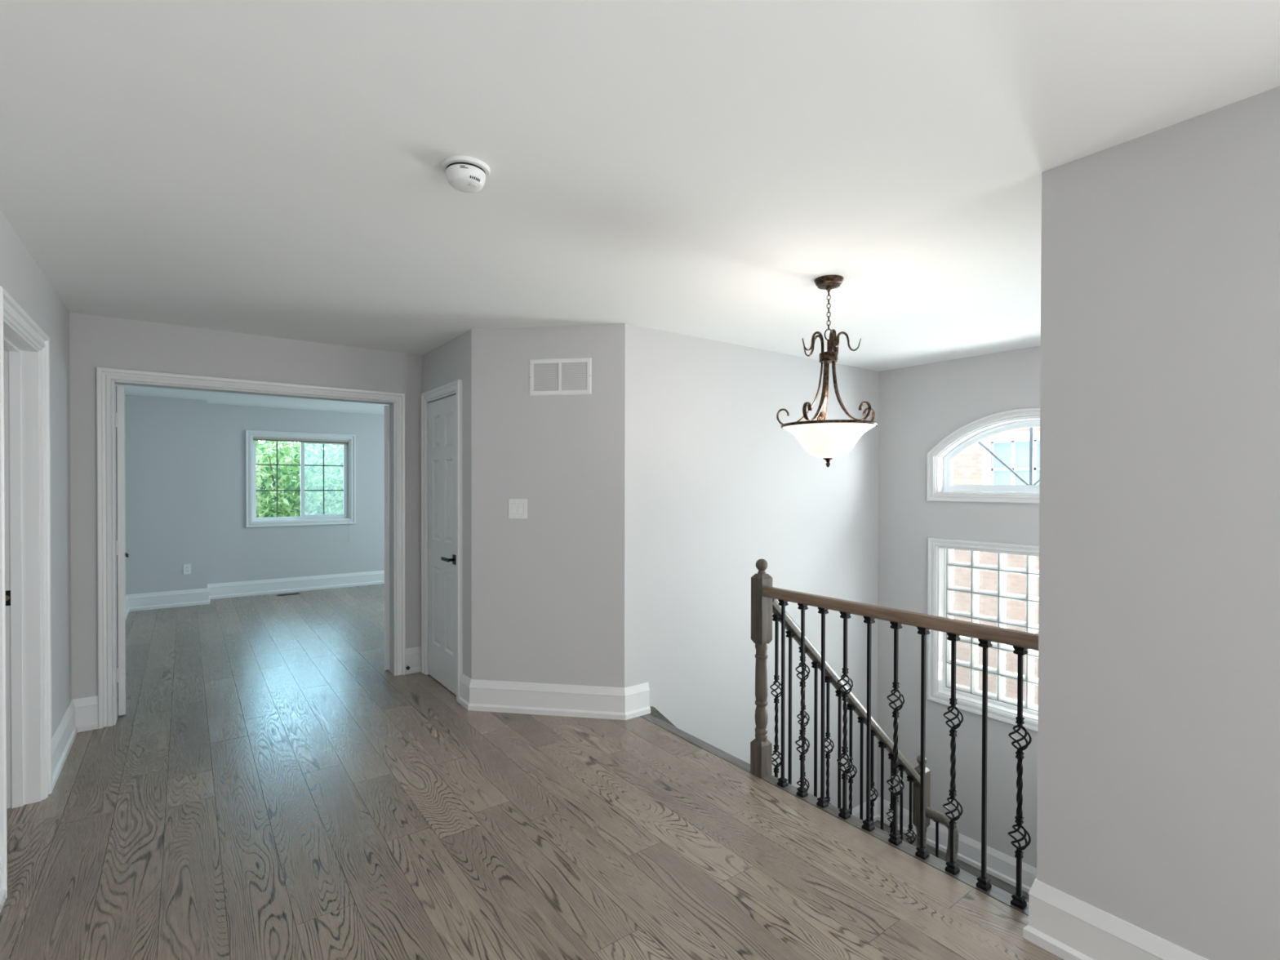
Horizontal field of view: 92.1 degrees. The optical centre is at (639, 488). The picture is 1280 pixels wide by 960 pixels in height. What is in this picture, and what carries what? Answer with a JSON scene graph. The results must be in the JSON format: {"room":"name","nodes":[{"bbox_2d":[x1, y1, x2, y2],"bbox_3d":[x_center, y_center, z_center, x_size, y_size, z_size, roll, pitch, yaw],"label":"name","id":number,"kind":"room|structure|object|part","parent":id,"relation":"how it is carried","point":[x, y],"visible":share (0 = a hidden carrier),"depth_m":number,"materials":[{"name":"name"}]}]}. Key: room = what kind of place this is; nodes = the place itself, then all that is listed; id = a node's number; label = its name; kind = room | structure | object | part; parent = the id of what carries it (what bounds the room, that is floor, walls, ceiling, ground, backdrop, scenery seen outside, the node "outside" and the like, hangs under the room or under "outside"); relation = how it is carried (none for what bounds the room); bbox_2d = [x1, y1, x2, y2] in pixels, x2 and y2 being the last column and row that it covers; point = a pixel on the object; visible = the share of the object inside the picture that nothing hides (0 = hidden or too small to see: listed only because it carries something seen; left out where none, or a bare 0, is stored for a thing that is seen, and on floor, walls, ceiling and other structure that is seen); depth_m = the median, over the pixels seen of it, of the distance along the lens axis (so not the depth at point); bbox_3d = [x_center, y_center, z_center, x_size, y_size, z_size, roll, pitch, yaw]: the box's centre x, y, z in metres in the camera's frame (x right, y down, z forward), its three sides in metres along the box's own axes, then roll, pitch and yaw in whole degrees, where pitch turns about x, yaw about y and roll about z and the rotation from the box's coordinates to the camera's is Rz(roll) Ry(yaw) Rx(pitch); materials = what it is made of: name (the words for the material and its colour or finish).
{"room":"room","nodes":[
{"label":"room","id":0,"kind":"room"},
{"bbox_2d":[0,209,126,735],"bbox_3d":[-2.402,0.210,2.256,0.120,2.440,12.480,0,1,-36],"label":"wall","id":1,"kind":"structure","parent":0,"point":[21,277],"depth_m":3.20,"materials":[{"name":"grey paint"}]},
{"bbox_2d":[0,856,6,912],"bbox_3d":[-0.431,1.360,-0.284,0.028,0.190,6.034,0,1,-36],"label":"baseboard","id":2,"kind":"structure","parent":1,"relation":"attached to","point":[2,892],"depth_m":2.13,"materials":[{"name":"white paint"}]},
{"bbox_2d":[4,318,41,808],"bbox_3d":[-2.557,0.401,2.465,0.127,2.055,0.773,0,1,-36],"label":"door","id":3,"kind":"structure","parent":1,"relation":"attached to","point":[21,357],"depth_m":2.77,"materials":[{"name":"white paint"}]},
{"bbox_2d":[5,590,10,605],"bbox_3d":[-2.814,0.487,2.740,0.034,0.067,0.005,0,1,-36],"label":"strike plate","id":4,"kind":"object","parent":3,"relation":"attached to","point":[8,592],"visible":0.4,"depth_m":2.74,"materials":[{"name":"black metal"}]},
{"bbox_2d":[0,285,52,897],"bbox_3d":[-2.496,0.362,2.509,0.029,2.133,0.929,0,1,-36],"label":"trim","id":5,"kind":"structure","parent":1,"relation":"attached to","point":[10,310],"depth_m":2.81,"materials":[{"name":"white paint"}]},
{"bbox_2d":[52,695,97,790],"bbox_3d":[-3.000,1.326,3.272,0.118,0.190,0.881,0,1,-36],"label":"baseboard","id":6,"kind":"structure","parent":1,"relation":"attached to","point":[81,714],"depth_m":3.46,"materials":[{"name":"white paint"}]},
{"bbox_2d":[125,395,207,594],"bbox_3d":[-5.703,0.163,7.358,0.869,2.440,0.550,0,1,-36],"label":"wall","id":7,"kind":"structure","parent":0,"point":[166,474],"depth_m":7.16,"materials":[{"name":"grey paint"}]},
{"bbox_2d":[183,564,191,574],"bbox_3d":[-5.346,0.952,7.282,0.072,0.120,0.008,0,1,-36],"label":"wall outlet","id":8,"kind":"object","parent":7,"relation":"attached to","point":[187,567],"visible":1,"depth_m":7.28,"materials":[{"name":"white plastic"}]},
{"bbox_2d":[124,570,384,620],"bbox_3d":[-2.787,1.298,6.870,4.734,0.190,4.416,0,1,-36],"label":"baseboard","id":9,"kind":"structure","parent":7,"relation":"attached to","point":[167,599],"depth_m":7.91,"materials":[{"name":"white paint"}]},
{"bbox_2d":[69,311,422,722],"bbox_3d":[-1.438,0.190,5.036,4.734,2.440,0.120,0,1,-36],"label":"wall","id":10,"kind":"structure","parent":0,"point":[95,340],"depth_m":3.92,"materials":[{"name":"grey paint"}]},
{"bbox_2d":[115,386,128,715],"bbox_3d":[-3.455,0.384,4.110,0.093,2.040,0.777,0,1,-43],"label":"door","id":11,"kind":"structure","parent":10,"relation":"in","point":[121,553],"depth_m":3.82,"materials":[{"name":"white paint"}]},
{"bbox_2d":[96,366,405,728],"bbox_3d":[-2.494,0.348,4.165,1.762,2.134,0.029,0,1,-36],"label":"door frame","id":12,"kind":"structure","parent":10,"relation":"attached to","point":[106,377],"depth_m":3.70,"materials":[{"name":"white paint"}]},
{"bbox_2d":[115,384,386,639],"bbox_3d":[-2.583,0.347,4.285,1.762,2.134,0.029,0,1,-36],"label":"door frame","id":13,"kind":"structure","parent":10,"relation":"attached to","point":[119,384],"depth_m":3.81,"materials":[{"name":"white paint"}]},
{"bbox_2d":[384,405,389,670],"bbox_3d":[-2.039,0.378,5.125,0.094,2.040,0.777,0,0,-10],"label":"door","id":14,"kind":"structure","parent":10,"relation":"in","point":[386,407],"depth_m":4.76,"materials":[{"name":"white paint"}]},
{"bbox_2d":[405,646,421,674],"bbox_3d":[-1.738,1.317,4.733,0.124,0.190,0.028,0,1,-36],"label":"baseboard","id":15,"kind":"structure","parent":10,"relation":"attached to","point":[413,655],"depth_m":4.73,"materials":[{"name":"white paint"}]},
{"bbox_2d":[206,403,384,584],"bbox_3d":[-3.854,0.154,8.940,3.985,2.440,0.200,0,1,-36],"label":"wall","id":16,"kind":"structure","parent":0,"point":[237,553],"depth_m":8.18,"materials":[{"name":"grey paint"}]},
{"bbox_2d":[245,430,355,527],"bbox_3d":[-4.560,-0.127,8.336,1.303,1.252,0.129,0,1,-36],"label":"window","id":17,"kind":"structure","parent":16,"relation":"in","point":[251,521],"depth_m":8.29,"materials":[{"name":"white paint"}]},
{"bbox_3d":[-4.811,-0.127,8.211,0.558,1.058,0.028,0,1,-36],"label":"sash","id":18,"kind":"part","parent":17,"relation":"part of","materials":[{"name":"glass"}]},
{"bbox_2d":[253,436,349,542],"bbox_3d":[-4.539,0.038,8.308,1.141,1.420,0.070,0,1,-36],"label":"window blind","id":19,"kind":"object","parent":17,"relation":"attached to","point":[255,438],"visible":1,"depth_m":8.36,"materials":[{"name":"beige plastic"}]},
{"bbox_3d":[-4.549,-0.659,8.318,1.141,0.026,0.030,0,1,-36],"label":"head rail","id":20,"kind":"part","parent":19,"relation":"part of","materials":[{"name":"beige plastic"}]},
{"bbox_3d":[-4.072,0.029,8.625,0.003,1.375,0.023,0,1,-39],"label":"pull cord","id":21,"kind":"part","parent":19,"relation":"part of","materials":[{"name":"beige plastic"}]},
{"bbox_3d":[-4.356,-0.128,8.510,0.574,1.058,0.028,0,1,-36],"label":"sash","id":22,"kind":"part","parent":17,"relation":"part of","materials":[{"name":"glass"}]},
{"bbox_2d":[422,328,471,679],"bbox_3d":[-1.343,0.195,4.401,0.100,2.440,1.014,0,1,-36],"label":"wall","id":23,"kind":"structure","parent":0,"point":[451,362],"depth_m":4.06,"materials":[{"name":"grey paint"}]},
{"bbox_2d":[426,394,456,695],"bbox_3d":[-1.427,0.383,4.416,0.091,2.048,0.650,0,1,-36],"label":"door","id":24,"kind":"structure","parent":23,"relation":"in","point":[441,430],"depth_m":4.41,"materials":[{"name":"white paint"}]},
{"bbox_3d":[-1.309,0.485,4.226,0.056,0.066,0.158,0,1,-36],"label":"handle","id":25,"kind":"part","parent":24,"relation":"part of","materials":[{"name":"black metal"}]},
{"bbox_2d":[421,379,462,702],"bbox_3d":[-1.428,0.346,4.408,0.029,2.138,0.800,0,1,-36],"label":"trim","id":26,"kind":"structure","parent":23,"relation":"attached to","point":[455,387],"depth_m":4.42,"materials":[{"name":"white paint"}]},
{"bbox_2d":[0,583,1063,959],"bbox_3d":[-0.680,1.563,3.540,5.500,0.280,12.680,0,1,-36],"label":"floor","id":27,"kind":"structure","parent":0,"point":[264,788],"depth_m":2.53,"materials":[{"name":"grey wood"}]},
{"bbox_2d":[276,592,300,595],"bbox_3d":[-4.577,1.378,8.033,0.270,0.004,0.090,0,1,-36],"label":"floor vent","id":28,"kind":"object","parent":27,"relation":"in","point":[295,593],"visible":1,"depth_m":8.02,"materials":[{"name":"grey metal"}]},
{"bbox_2d":[639,713,1028,915],"bbox_3d":[0.696,1.580,2.976,0.076,0.300,2.293,0,1,-36],"label":"trim","id":29,"kind":"structure","parent":27,"relation":"attached to","point":[969,879],"depth_m":2.65,"materials":[{"name":"brown wood"}]},
{"bbox_2d":[750,558,1038,909],"bbox_3d":[0.979,0.895,2.581,0.077,1.078,1.328,0,1,-36],"label":"stair railing","id":30,"kind":"object","parent":29,"relation":"on","point":[762,592],"visible":1,"depth_m":2.52,"materials":[{"name":"black metal"}]},
{"bbox_3d":[0.607,0.927,3.086,0.075,1.004,0.075,0,1,-36],"label":"newel post","id":31,"kind":"part","parent":30,"relation":"part of","materials":[{"name":"brown wood"}]},
{"bbox_2d":[795,735,809,755],"bbox_3d":[0.757,1.196,2.877,0.063,0.096,0.063,0,0,-5],"label":"basket","id":32,"kind":"object","parent":30,"relation":"on","point":[806,750],"depth_m":2.87,"materials":[{"name":"black metal"}]},
{"bbox_2d":[795,662,809,681],"bbox_3d":[0.758,0.852,2.874,0.063,0.096,0.063,0,0,-5],"label":"basket","id":33,"kind":"object","parent":30,"relation":"on","point":[802,679],"depth_m":2.87,"materials":[{"name":"black metal"}]},
{"bbox_2d":[836,752,853,773],"bbox_3d":[0.894,1.198,2.692,0.063,0.096,0.063,0,0,-5],"label":"basket","id":34,"kind":"object","parent":30,"relation":"on","point":[846,771],"depth_m":2.68,"materials":[{"name":"black metal"}]},
{"bbox_2d":[836,674,853,694],"bbox_3d":[0.895,0.854,2.689,0.063,0.096,0.063,0,0,-5],"label":"basket","id":35,"kind":"object","parent":30,"relation":"on","point":[845,692],"depth_m":2.68,"materials":[{"name":"black metal"}]},
{"bbox_2d":[886,773,904,796],"bbox_3d":[1.035,1.200,2.501,0.063,0.096,0.063,0,0,-5],"label":"basket","id":36,"kind":"object","parent":30,"relation":"on","point":[895,794],"depth_m":2.49,"materials":[{"name":"black metal"}]},
{"bbox_2d":[886,688,905,711],"bbox_3d":[1.036,0.856,2.498,0.063,0.096,0.063,0,0,-5],"label":"basket","id":37,"kind":"object","parent":30,"relation":"on","point":[895,691],"depth_m":2.49,"materials":[{"name":"black metal"}]},
{"bbox_3d":[0.997,0.512,2.549,0.060,0.051,1.260,0,1,-36],"label":"handrail","id":38,"kind":"part","parent":30,"relation":"part of","materials":[{"name":"brown wood"}]},
{"bbox_2d":[942,796,963,821],"bbox_3d":[1.173,1.202,2.314,0.063,0.096,0.063,0,0,-5],"label":"basket","id":39,"kind":"object","parent":30,"relation":"on","point":[952,819],"depth_m":2.30,"materials":[{"name":"black metal"}]},
{"bbox_2d":[942,706,963,729],"bbox_3d":[1.174,0.858,2.311,0.063,0.096,0.063,0,0,-5],"label":"basket","id":40,"kind":"object","parent":30,"relation":"on","point":[954,726],"depth_m":2.30,"materials":[{"name":"black metal"}]},
{"bbox_2d":[1007,824,1031,851],"bbox_3d":[1.309,1.203,2.130,0.063,0.096,0.063,0,0,-5],"label":"basket","id":41,"kind":"object","parent":30,"relation":"on","point":[1020,848],"depth_m":2.12,"materials":[{"name":"black metal"}]},
{"bbox_2d":[1008,724,1031,751],"bbox_3d":[1.310,0.859,2.127,0.063,0.096,0.063,0,0,-5],"label":"basket","id":42,"kind":"object","parent":30,"relation":"on","point":[1020,748],"depth_m":2.12,"materials":[{"name":"black metal"}]},
{"bbox_2d":[471,323,625,687],"bbox_3d":[-0.581,0.200,3.935,1.001,2.440,0.099,0,0,9],"label":"wall","id":43,"kind":"structure","parent":0,"point":[548,585],"depth_m":3.88,"materials":[{"name":"grey paint"}]},
{"bbox_2d":[508,498,527,518],"bbox_3d":[-0.775,0.129,3.911,0.123,0.124,0.012,0,0,8],"label":"light switch","id":44,"kind":"object","parent":43,"relation":"attached to","point":[517,508],"visible":1,"depth_m":3.91,"materials":[{"name":"white plastic"}]},
{"bbox_2d":[458,673,650,719],"bbox_3d":[-0.574,1.325,3.934,1.279,0.190,0.156,0,0,8],"label":"baseboard","id":45,"kind":"structure","parent":43,"relation":"attached to","point":[500,696],"depth_m":3.88,"materials":[{"name":"white paint"}]},
{"bbox_2d":[528,357,591,395],"bbox_3d":[-0.500,-0.700,3.863,0.406,0.232,0.010,0,0,9],"label":"air vent","id":46,"kind":"object","parent":43,"relation":"in","point":[588,360],"visible":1,"depth_m":3.86,"materials":[{"name":"white plastic"}]},
{"bbox_2d":[0,0,1279,414],"bbox_3d":[-0.904,-1.141,3.412,7.805,0.250,12.780,0,1,-36],"label":"ceiling","id":47,"kind":"structure","parent":0,"point":[271,168],"depth_m":1.82,"materials":[{"name":"white paint"}]},
{"bbox_2d":[441,155,489,192],"bbox_3d":[-0.544,-0.973,1.931,0.146,0.062,0.146,0,1,-36],"label":"smoke detector","id":48,"kind":"object","parent":47,"relation":"attached to","point":[465,174],"visible":1,"depth_m":1.89,"materials":[{"name":"white plastic"}]},
{"bbox_2d":[776,275,877,467],"bbox_3d":[0.911,-0.555,2.968,0.471,0.908,0.470,0,1,-36],"label":"pendant lamp","id":49,"kind":"object","parent":47,"relation":"hanging from","point":[828,440],"visible":1,"depth_m":2.91,"materials":[{"name":"brown metal"}]},
{"bbox_3d":[0.785,-0.470,3.039,0.223,0.320,0.018,0,1,24],"label":"arm","id":50,"kind":"part","parent":49,"relation":"part of","materials":[{"name":"brown metal"}]},
{"bbox_3d":[0.819,-0.469,2.881,0.018,0.320,0.223,1,1,42],"label":"arm","id":51,"kind":"part","parent":49,"relation":"part of","materials":[{"name":"brown metal"}]},
{"bbox_3d":[0.925,-0.471,3.120,0.018,0.320,0.223,0,0,6],"label":"arm","id":52,"kind":"part","parent":49,"relation":"part of","materials":[{"name":"brown metal"}]},
{"bbox_3d":[0.911,-0.861,2.980,0.016,0.193,0.016,0,0,-14],"label":"chain","id":53,"kind":"part","parent":49,"relation":"part of","materials":[{"name":"brown metal"}]},
{"bbox_3d":[0.910,-0.225,2.985,0.439,0.157,0.439,0,1,-36],"label":"lamp shade","id":54,"kind":"part","parent":49,"relation":"part of","materials":[{"name":"white glass"}]},
{"bbox_3d":[0.980,-0.469,2.865,0.018,0.320,0.223,0,1,-30],"label":"arm","id":55,"kind":"part","parent":49,"relation":"part of","materials":[{"name":"brown metal"}]},
{"bbox_3d":[1.045,-0.470,3.012,0.223,0.320,0.018,0,0,-12],"label":"arm","id":56,"kind":"part","parent":49,"relation":"part of","materials":[{"name":"brown metal"}]},
{"bbox_2d":[624,323,879,808],"bbox_3d":[1.083,1.687,4.765,3.020,5.420,0.120,0,1,-36],"label":"wall","id":57,"kind":"structure","parent":0,"point":[715,486],"depth_m":4.38,"materials":[{"name":"grey paint"}]},
{"bbox_2d":[648,706,675,727],"bbox_3d":[0.664,2.279,4.371,1.555,1.780,0.024,0,1,-36],"label":"trim","id":58,"kind":"structure","parent":57,"relation":"attached to","point":[654,712],"depth_m":3.94,"materials":[{"name":"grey wood"}]},
{"bbox_2d":[873,819,1029,902],"bbox_3d":[2.321,3.019,4.190,1.219,0.210,2.295,0,1,-36],"label":"floor","id":59,"kind":"structure","parent":0,"point":[996,882],"depth_m":4.73,"materials":[{"name":"brown wood"}]},
{"bbox_2d":[925,807,959,862],"bbox_3d":[1.851,2.483,3.848,0.194,0.865,0.197,0,1,-36],"label":"stair railing","id":60,"kind":"object","parent":59,"relation":"on","point":[938,817],"visible":0.38,"depth_m":3.87,"materials":[{"name":"brown wood"}]},
{"bbox_3d":[0.914,2.411,3.908,1.425,1.604,1.017,0,1,-36],"label":"stairs","id":61,"kind":"structure","parent":59,"relation":"on","visible":0},
{"bbox_2d":[769,598,930,847],"bbox_3d":[1.245,1.728,3.564,1.510,2.376,0.075,0,1,-36],"label":"stair railing","id":62,"kind":"object","parent":61,"relation":"on","point":[913,776],"visible":0.44,"depth_m":3.47,"materials":[{"name":"black metal"}]},
{"bbox_2d":[769,680,781,697],"bbox_3d":[0.698,1.026,3.154,0.063,0.096,0.063,0,0,-5],"label":"basket","id":63,"kind":"object","parent":62,"relation":"on","point":[775,682],"depth_m":3.15,"materials":[{"name":"black metal"}]},
{"bbox_2d":[772,750,781,768],"bbox_3d":[0.697,1.383,3.156,0.063,0.096,0.063,0,0,-5],"label":"basket","id":64,"kind":"object","parent":62,"relation":"on","point":[775,752],"depth_m":3.15,"materials":[{"name":"black metal"}]},
{"bbox_2d":[796,777,809,791],"bbox_3d":[0.867,1.580,3.284,0.063,0.096,0.063,0,0,-5],"label":"basket","id":65,"kind":"object","parent":62,"relation":"on","point":[806,780],"depth_m":3.28,"materials":[{"name":"black metal"}]},
{"bbox_2d":[796,710,809,726],"bbox_3d":[0.868,1.223,3.281,0.063,0.096,0.063,0,0,-5],"label":"basket","id":66,"kind":"object","parent":62,"relation":"on","point":[806,722],"depth_m":3.27,"materials":[{"name":"black metal"}]},
{"bbox_2d":[824,737,834,755],"bbox_3d":[1.038,1.420,3.408,0.063,0.096,0.063,0,0,-5],"label":"basket","id":67,"kind":"object","parent":62,"relation":"on","point":[828,751],"depth_m":3.40,"materials":[{"name":"black metal"}]},
{"bbox_3d":[1.233,1.232,3.550,1.477,1.384,0.060,0,1,-36],"label":"handrail","id":68,"kind":"part","parent":62,"relation":"part of","materials":[{"name":"brown wood"}]},
{"bbox_2d":[846,763,857,778],"bbox_3d":[1.208,1.617,3.535,0.063,0.096,0.063,0,0,-5],"label":"basket","id":69,"kind":"object","parent":62,"relation":"on","point":[851,776],"depth_m":3.52,"materials":[{"name":"black metal"}]},
{"bbox_2d":[871,786,878,802],"bbox_3d":[1.378,1.813,3.663,0.063,0.096,0.063,0,0,-5],"label":"basket","id":70,"kind":"object","parent":62,"relation":"on","point":[873,799],"depth_m":3.65,"materials":[{"name":"black metal"}]},
{"bbox_2d":[885,808,893,823],"bbox_3d":[1.548,2.010,3.790,0.063,0.096,0.063,0,0,-5],"label":"basket","id":71,"kind":"object","parent":62,"relation":"on","point":[891,817],"depth_m":3.79,"materials":[{"name":"black metal"}]},
{"bbox_2d":[904,829,916,844],"bbox_3d":[1.717,2.207,3.917,0.063,0.096,0.063,0,0,-5],"label":"basket","id":72,"kind":"object","parent":62,"relation":"on","point":[910,842],"depth_m":3.91,"materials":[{"name":"black metal"}]},
{"bbox_3d":[1.821,2.357,3.995,0.075,1.114,0.075,0,1,-36],"label":"newel post","id":73,"kind":"part","parent":62,"relation":"part of","materials":[{"name":"brown wood"}]},
{"bbox_2d":[876,345,1040,868],"bbox_3d":[2.878,1.691,4.589,0.260,5.420,2.295,0,1,-36],"label":"wall","id":74,"kind":"structure","parent":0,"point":[919,406],"depth_m":4.99,"materials":[{"name":"grey paint"}]},
{"bbox_2d":[852,796,1036,893],"bbox_3d":[2.367,2.818,4.223,1.005,0.190,2.295,0,1,-36],"label":"baseboard","id":75,"kind":"structure","parent":74,"relation":"attached to","point":[1000,865],"depth_m":4.78,"materials":[{"name":"white paint"}]},
{"bbox_2d":[927,537,1039,731],"bbox_3d":[2.854,1.069,4.534,0.219,1.325,1.414,0,1,-36],"label":"window","id":76,"kind":"structure","parent":74,"relation":"attached to","point":[941,565],"depth_m":4.83,"materials":[{"name":"white paint"}]},
{"bbox_2d":[926,407,1039,503],"bbox_3d":[2.837,-0.237,4.509,0.169,0.686,1.438,0,1,-36],"label":"window","id":77,"kind":"structure","parent":74,"relation":"attached to","point":[940,486],"depth_m":4.75,"materials":[{"name":"white paint"}]},
{"bbox_3d":[2.882,-0.237,4.543,0.055,0.528,1.280,0,1,-36],"label":"frame","id":78,"kind":"part","parent":77,"relation":"part of","materials":[{"name":"white plastic"}]},
{"bbox_2d":[1036,86,1279,959],"bbox_3d":[3.616,1.719,1.332,3.020,5.420,3.823,0,1,-36],"label":"wall","id":79,"kind":"structure","parent":0,"point":[1158,715],"depth_m":1.70,"materials":[{"name":"grey paint"}]},
{"bbox_2d":[1022,878,1208,959],"bbox_3d":[2.419,1.359,0.462,0.118,0.190,3.851,0,1,-36],"label":"baseboard","id":80,"kind":"structure","parent":79,"relation":"attached to","point":[1068,927],"depth_m":1.85,"materials":[{"name":"white paint"}]},
{"label":"outside","id":81,"kind":"structure","parent":0,"visible":0},
{"bbox_3d":[-6.157,4.488,6.684,22.000,0.200,34.000,0,1,-36],"label":"ground","id":82,"kind":"structure","parent":81,"visible":0},
{"bbox_2d":[255,440,342,517],"bbox_3d":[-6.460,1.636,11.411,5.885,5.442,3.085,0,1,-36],"label":"tree","id":83,"kind":"object","parent":82,"relation":"on","point":[286,501],"visible":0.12,"depth_m":10.93,"materials":[{"name":"green plant"}]},
{"bbox_2d":[953,427,1039,705],"bbox_3d":[7.045,0.706,7.382,1.100,7.400,16.100,0,1,-36],"label":"outdoor view","id":84,"kind":"structure","parent":82,"relation":"on","point":[975,465],"depth_m":9.47,"materials":[{"name":"brick"}]},
{"bbox_3d":[5.818,-0.079,9.066,0.010,1.269,1.200,0,1,-36],"label":"pane","id":85,"kind":"part","parent":84,"relation":"part of","materials":[{"name":"blue"}]}
]}

